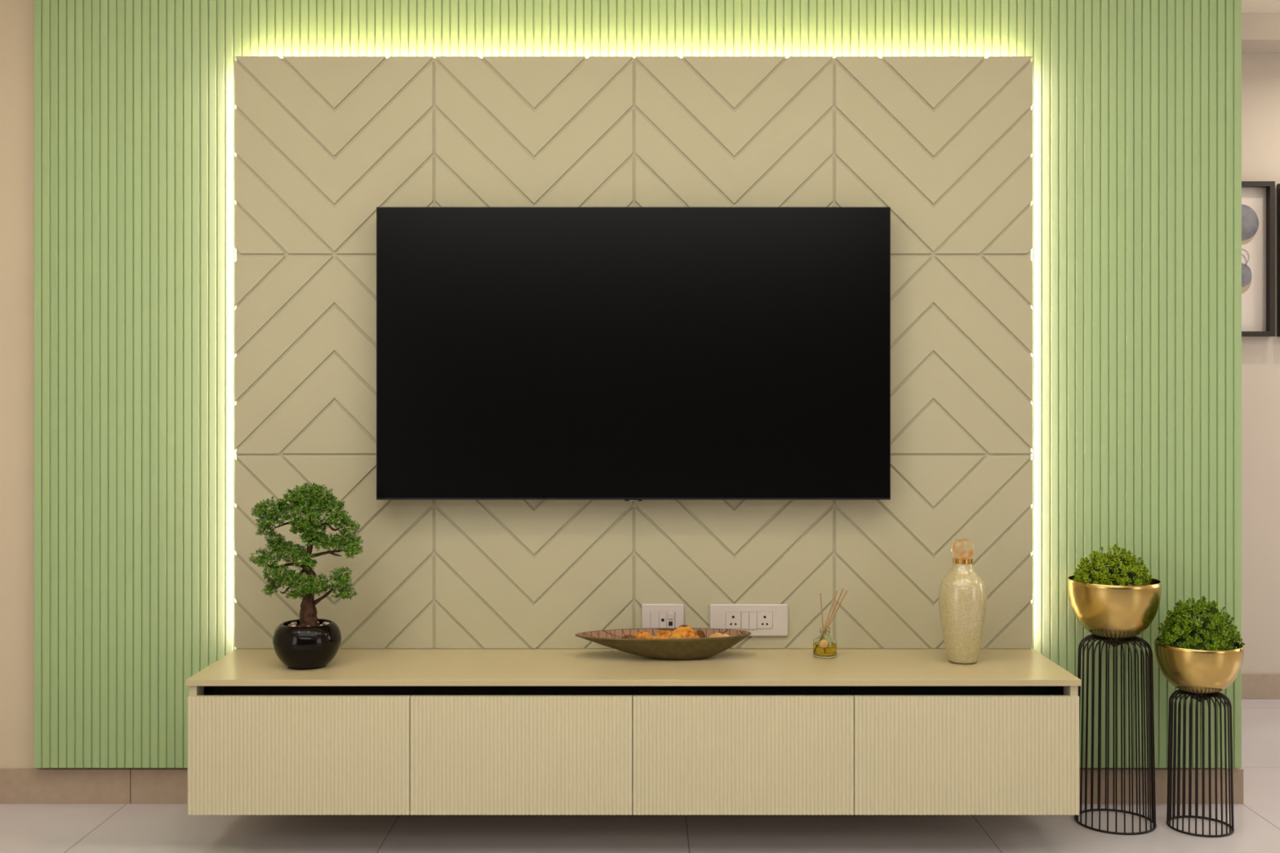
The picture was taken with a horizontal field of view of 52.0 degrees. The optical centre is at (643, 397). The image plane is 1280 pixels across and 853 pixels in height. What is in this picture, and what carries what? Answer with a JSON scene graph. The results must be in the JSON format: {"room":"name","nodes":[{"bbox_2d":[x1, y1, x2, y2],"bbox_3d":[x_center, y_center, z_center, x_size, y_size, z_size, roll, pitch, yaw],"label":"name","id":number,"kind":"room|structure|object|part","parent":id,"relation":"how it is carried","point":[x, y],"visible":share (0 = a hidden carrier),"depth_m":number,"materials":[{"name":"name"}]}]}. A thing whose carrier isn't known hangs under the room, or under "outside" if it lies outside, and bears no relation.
{"room":"living room","nodes":[
{"label":"living room","id":0,"kind":"room"},
{"bbox_2d":[0,0,1240,768],"bbox_3d":[-0.492,-0.134,3.844,4.416,2.600,0.140,0,0,0],"label":"wall","id":1,"kind":"structure","parent":0,"point":[16,16],"depth_m":3.77,"materials":[{"name":"beige paint"}]},
{"bbox_2d":[187,686,414,814],"bbox_3d":[-0.864,0.883,3.507,0.555,0.322,0.452,0,0,0],"label":"drawer","id":2,"kind":"object","parent":1,"relation":"attached to","point":[252,750],"visible":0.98,"depth_m":3.28,"materials":[{"name":"beige paint"}]},
{"bbox_2d":[186,648,1081,686],"bbox_3d":[-0.026,0.714,3.507,2.239,0.016,0.452,0,0,0],"label":"tv cabinet top","id":3,"kind":"structure","parent":2,"relation":"on","point":[385,667],"depth_m":3.38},
{"bbox_2d":[248,481,363,669],"bbox_3d":[-0.885,0.464,3.450,0.295,0.484,0.177,0,0,17],"label":"bonsai tree","id":4,"kind":"object","parent":3,"relation":"on","point":[314,646],"visible":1,"depth_m":3.43,"materials":[{"name":"green plant"}]},
{"bbox_3d":[-0.885,0.649,3.450,0.177,0.114,0.177,0,0,0],"label":"pot","id":5,"kind":"part","parent":4,"relation":"part of","materials":[{"name":"black ceramic"}]},
{"bbox_2d":[574,627,751,659],"bbox_3d":[0.052,0.671,3.560,0.478,0.068,0.170,0,0,0],"label":"bowl","id":6,"kind":"object","parent":3,"relation":"on","point":[704,647],"visible":0.94,"depth_m":3.51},
{"bbox_2d":[622,634,635,639],"bbox_3d":[-0.041,0.649,3.550,0.037,0.013,0.022,0,0,19],"label":"dried petal","id":7,"kind":"object","parent":6,"relation":"in","point":[628,636],"visible":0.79,"depth_m":3.55,"materials":[{"name":"brown plant"}]},
{"bbox_2d":[634,631,652,639],"bbox_3d":[0.003,0.648,3.550,0.063,0.029,0.021,0,0,6],"label":"dried petal","id":8,"kind":"object","parent":6,"relation":"in","point":[641,635],"visible":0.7,"depth_m":3.55,"materials":[{"name":"orange plant"}]},
{"bbox_2d":[647,635,659,639],"bbox_3d":[0.029,0.652,3.528,0.041,0.018,0.016,0,0,-10],"label":"dried petal","id":9,"kind":"object","parent":6,"relation":"in","point":[652,637],"visible":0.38,"depth_m":3.53,"materials":[{"name":"orange plant"}]},
{"bbox_2d":[657,630,671,639],"bbox_3d":[0.054,0.647,3.553,0.042,0.032,0.020,0,0,-7],"label":"dried petal","id":10,"kind":"object","parent":6,"relation":"in","point":[662,634],"visible":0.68,"depth_m":3.56,"materials":[{"name":"orange plant"}]},
{"bbox_2d":[669,634,682,639],"bbox_3d":[0.092,0.649,3.529,0.044,0.020,0.016,0,0,-14],"label":"dried petal","id":11,"kind":"object","parent":6,"relation":"in","point":[676,636],"visible":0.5,"depth_m":3.53,"materials":[{"name":"orange plant"}]},
{"bbox_2d":[670,626,702,638],"bbox_3d":[0.120,0.642,3.548,0.102,0.042,0.035,0,0,0],"label":"dried petal","id":12,"kind":"object","parent":6,"relation":"in","point":[687,632],"visible":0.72,"depth_m":3.55,"materials":[{"name":"orange plant"}]},
{"bbox_2d":[696,630,706,637],"bbox_3d":[0.156,0.640,3.553,0.024,0.020,0.012,0,0,-14],"label":"dried petal","id":13,"kind":"object","parent":6,"relation":"in","point":[700,633],"visible":1,"depth_m":3.55,"materials":[{"name":"brown plant"}]},
{"bbox_2d":[709,632,729,637],"bbox_3d":[0.205,0.646,3.549,0.060,0.017,0.024,0,0,-19],"label":"dried petal","id":14,"kind":"object","parent":6,"relation":"in","point":[714,635],"visible":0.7,"depth_m":3.55,"materials":[{"name":"plant"}]},
{"bbox_2d":[813,588,847,658],"bbox_3d":[0.504,0.613,3.580,0.084,0.186,0.066,0,0,-19],"label":"reed diffuser","id":15,"kind":"object","parent":3,"relation":"on","point":[824,646],"visible":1,"depth_m":3.56,"materials":[{"name":"clear glass"}]},
{"bbox_2d":[938,538,986,664],"bbox_3d":[0.851,0.541,3.500,0.126,0.329,0.126,0,0,0],"label":"bottle vase","id":16,"kind":"object","parent":3,"relation":"on","point":[962,593],"visible":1,"depth_m":3.46,"materials":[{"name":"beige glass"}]},
{"bbox_2d":[410,686,633,814],"bbox_3d":[-0.306,0.883,3.507,0.555,0.322,0.452,0,0,0],"label":"drawer","id":17,"kind":"object","parent":1,"relation":"attached to","point":[475,750],"visible":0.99,"depth_m":3.28,"materials":[{"name":"beige paint"}]},
{"bbox_2d":[0,768,1243,804],"bbox_3d":[-0.490,1.117,3.769,4.420,0.099,0.010,0,0,0],"label":"baseboard","id":18,"kind":"structure","parent":1,"relation":"attached to","point":[17,786],"depth_m":3.76,"materials":[{"name":"stone"}]},
{"bbox_2d":[234,56,1032,648],"bbox_3d":[-0.029,-0.126,3.708,2.241,1.663,0.049,0,0,0],"label":"panel","id":19,"kind":"object","parent":1,"relation":"attached to","point":[322,143],"visible":0.64,"depth_m":3.68,"materials":[{"name":"beige wood"}]},
{"bbox_2d":[376,206,890,501],"bbox_3d":[-0.028,-0.120,3.647,1.417,0.811,0.072,0,0,0],"label":"television","id":20,"kind":"object","parent":19,"relation":"attached to","point":[628,353],"visible":1,"depth_m":3.61,"materials":[{"name":"black"}]},
{"bbox_2d":[641,604,684,628],"bbox_3d":[0.053,0.624,3.677,0.118,0.090,0.013,0,0,0],"label":"socket plate","id":21,"kind":"object","parent":19,"relation":"attached to","point":[653,615],"visible":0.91,"depth_m":3.68,"materials":[{"name":"beige plastic"}]},
{"bbox_2d":[709,604,787,635],"bbox_3d":[0.293,0.623,3.678,0.217,0.087,0.011,0,0,0],"label":"socket plate","id":22,"kind":"object","parent":19,"relation":"attached to","point":[759,620],"visible":0.98,"depth_m":3.67,"materials":[{"name":"beige plastic"}]},
{"bbox_2d":[34,0,1241,768],"bbox_3d":[-0.017,-0.190,3.748,3.440,2.487,0.028,0,0,0],"label":"wall panel","id":23,"kind":"object","parent":1,"relation":"attached to","point":[1136,154],"visible":0.3,"depth_m":3.73,"materials":[{"name":"green paint"}]},
{"bbox_2d":[632,686,853,814],"bbox_3d":[0.249,0.883,3.507,0.553,0.322,0.452,0,0,0],"label":"drawer","id":24,"kind":"object","parent":1,"relation":"attached to","point":[697,750],"visible":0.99,"depth_m":3.28,"materials":[{"name":"beige paint"}]},
{"bbox_2d":[849,686,1079,814],"bbox_3d":[0.809,0.883,3.507,0.562,0.322,0.452,0,0,0],"label":"drawer","id":25,"kind":"object","parent":1,"relation":"attached to","point":[918,750],"visible":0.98,"depth_m":3.28,"materials":[{"name":"beige paint"}]},
{"bbox_2d":[0,698,1279,852],"bbox_3d":[0.750,1.216,1.284,7.100,0.100,7.800,0,0,0],"label":"floor","id":26,"kind":"structure","parent":0,"point":[24,828],"depth_m":3.54,"materials":[{"name":"tile"}]},
{"bbox_2d":[1074,634,1156,835],"bbox_3d":[1.293,0.911,3.600,0.212,0.510,0.212,0,0,0],"label":"wire plant stand","id":27,"kind":"object","parent":26,"relation":"on","point":[1148,656],"visible":0.87,"depth_m":3.56,"materials":[{"name":"black metal"}]},
{"bbox_2d":[1066,575,1161,639],"bbox_3d":[1.290,0.579,3.600,0.245,0.159,0.245,0,0,0],"label":"brass bowl","id":28,"kind":"object","parent":27,"relation":"on","point":[1106,611],"visible":0.94,"depth_m":3.51,"materials":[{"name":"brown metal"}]},
{"bbox_2d":[1071,543,1151,586],"bbox_3d":[1.280,0.467,3.599,0.206,0.130,0.210,0,0,43],"label":"leafy plant","id":29,"kind":"object","parent":28,"relation":"in","point":[1120,575],"visible":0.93,"depth_m":3.56,"materials":[{"name":"green plant"}]},
{"bbox_2d":[1166,688,1234,837],"bbox_3d":[1.509,0.982,3.560,0.170,0.368,0.170,0,0,0],"label":"wire plant stand","id":30,"kind":"object","parent":26,"relation":"on","point":[1199,698],"visible":0.89,"depth_m":3.53,"materials":[{"name":"black metal"}]},
{"bbox_2d":[1154,638,1244,694],"bbox_3d":[1.505,0.733,3.560,0.224,0.134,0.224,0,0,0],"label":"brass bowl","id":31,"kind":"object","parent":30,"relation":"on","point":[1200,672],"visible":0.89,"depth_m":3.48,"materials":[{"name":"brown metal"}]},
{"bbox_2d":[1155,595,1244,651],"bbox_3d":[1.509,0.611,3.558,0.207,0.146,0.222,0,0,-42],"label":"leafy plant","id":32,"kind":"object","parent":31,"relation":"in","point":[1206,636],"visible":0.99,"depth_m":3.51,"materials":[{"name":"green plant"}]},
{"bbox_2d":[813,626,836,658],"bbox_3d":[0.494,0.666,3.578,0.064,0.078,0.064,0,0,0],"label":"bottle","id":33,"kind":"object","parent":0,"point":[824,646],"depth_m":3.55,"materials":[{"name":"clear glass"}]},
{"bbox_2d":[1241,53,1279,673],"bbox_3d":[0.750,-0.134,5.134,7.100,2.600,0.100,0,0,0],"label":"wall","id":34,"kind":"structure","parent":0,"point":[1260,72],"depth_m":5.08,"materials":[{"name":"paint"}]},
{"bbox_2d":[1241,181,1275,337],"bbox_3d":[2.205,-0.533,5.062,0.440,0.596,0.042,0,0,0],"label":"picture frame","id":35,"kind":"object","parent":34,"relation":"attached to","point":[1258,197],"visible":0.41,"depth_m":5.07,"materials":[{"name":"black wood"}]},
{"bbox_2d":[1241,187,1266,331],"bbox_3d":[2.205,-0.533,5.077,0.402,0.558,0.008,0,0,0],"label":"artwork","id":36,"kind":"object","parent":35,"relation":"attached to","point":[1253,199],"depth_m":5.07,"materials":[{"name":"paper"}]},
{"bbox_2d":[1241,13,1279,53],"bbox_3d":[2.458,-1.384,4.989,3.484,0.100,0.190,0,0,0],"label":"trim","id":37,"kind":"structure","parent":34,"relation":"attached to","point":[1260,32],"depth_m":4.89,"materials":[{"name":"beige paint"}]},
{"bbox_2d":[1241,673,1279,698],"bbox_3d":[2.458,1.117,5.078,3.484,0.098,0.012,0,0,0],"label":"baseboard","id":38,"kind":"structure","parent":34,"relation":"attached to","point":[1254,686],"depth_m":5.07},
{"bbox_2d":[1276,183,1279,337],"bbox_3d":[2.672,-0.530,5.062,0.440,0.591,0.042,0,0,0],"label":"picture frame","id":39,"kind":"object","parent":34,"relation":"attached to","point":[1277,184],"visible":1,"depth_m":5.07,"materials":[{"name":"black wood"}]},
{"bbox_2d":[1241,0,1279,13],"bbox_3d":[0.750,-1.484,1.284,7.100,0.100,7.800,0,0,0],"label":"ceiling","id":40,"kind":"structure","parent":0,"point":[1247,6],"depth_m":4.81,"materials":[{"name":"paint"}]}
]}

